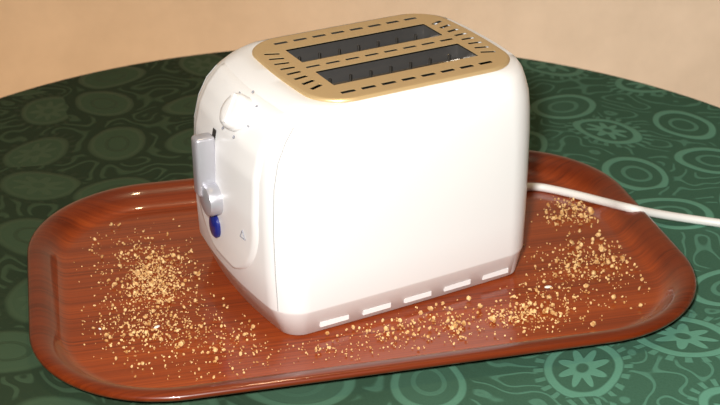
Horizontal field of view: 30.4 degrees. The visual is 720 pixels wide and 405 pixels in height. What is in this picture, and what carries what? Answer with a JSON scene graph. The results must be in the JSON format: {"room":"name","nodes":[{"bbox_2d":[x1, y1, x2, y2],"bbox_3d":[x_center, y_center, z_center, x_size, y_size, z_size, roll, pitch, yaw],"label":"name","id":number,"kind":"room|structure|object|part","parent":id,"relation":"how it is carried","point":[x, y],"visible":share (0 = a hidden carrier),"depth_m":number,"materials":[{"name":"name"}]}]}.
{"room":"kitchen","nodes":[
{"label":"kitchen","id":0,"kind":"room"},
{"bbox_2d":[0,0,719,107],"bbox_3d":[-0.346,-1.056,2.237,4.400,2.500,0.100,-6,28,-12],"label":"wall","id":1,"kind":"structure","parent":0,"point":[670,45],"depth_m":2.61,"materials":[{"name":"beige paint"}]},
{"bbox_3d":[0.127,1.006,1.029,4.400,0.050,4.050,-6,28,-12],"label":"floor","id":2,"kind":"structure","parent":0,"visible":0},
{"bbox_3d":[-0.016,0.388,1.357,1.084,0.746,1.084,-6,28,-12],"label":"round table","id":3,"kind":"object","parent":2,"relation":"on","visible":0},
{"bbox_2d":[0,51,719,404],"bbox_3d":[-0.016,0.198,1.262,1.219,0.330,1.218,-6,28,-12],"label":"tablecloth","id":4,"kind":"object","parent":3,"relation":"on","point":[64,142],"visible":0.42,"depth_m":1.33,"materials":[{"name":"green fabric"}]},
{"bbox_2d":[27,150,696,401],"bbox_3d":[-0.004,0.051,1.166,0.560,0.020,0.360,-6,28,-12],"label":"serving tray","id":5,"kind":"object","parent":4,"relation":"on","point":[57,298],"visible":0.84,"depth_m":1.11,"materials":[{"name":"brown wood"}]},
{"bbox_2d":[74,196,649,380],"bbox_3d":[-0.003,0.054,1.165,0.484,0.009,0.283,-6,28,-12],"label":"crumbs","id":6,"kind":"object","parent":5,"relation":"on","point":[152,283],"visible":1,"depth_m":1.12,"materials":[{"name":"beige food"}]},
{"bbox_2d":[191,14,719,334],"bbox_3d":[0.157,-0.050,1.166,0.612,0.198,0.232,-6,28,-12],"label":"toaster","id":7,"kind":"object","parent":5,"relation":"on","point":[346,173],"visible":1,"depth_m":1.06,"materials":[{"name":"white plastic"}]},
{"bbox_3d":[-0.126,-0.030,1.074,0.017,0.052,0.013,-14,31,-25],"label":"lever","id":8,"kind":"part","parent":7,"relation":"part of","materials":[{"name":"silver metal"}]},
{"bbox_3d":[-0.097,-0.071,1.036,0.026,0.029,0.030,-14,31,-25],"label":"browning knob","id":9,"kind":"part","parent":7,"relation":"part of","materials":[{"name":"white plastic"}]},
{"bbox_3d":[-0.098,-0.021,1.078,0.038,0.150,0.128,-14,31,-25],"label":"control panel","id":10,"kind":"part","parent":7,"relation":"part of","materials":[{"name":"white plastic"}]},
{"bbox_3d":[0.017,-0.123,1.093,0.184,0.001,0.143,-14,31,-25],"label":"plate","id":11,"kind":"part","parent":7,"relation":"part of","materials":[{"name":"gold metal"}]},
{"bbox_3d":[0.282,0.021,1.220,0.300,0.024,0.286,-14,31,-25],"label":"power cord","id":12,"kind":"part","parent":7,"relation":"part of","materials":[{"name":"white plastic"}]}
]}

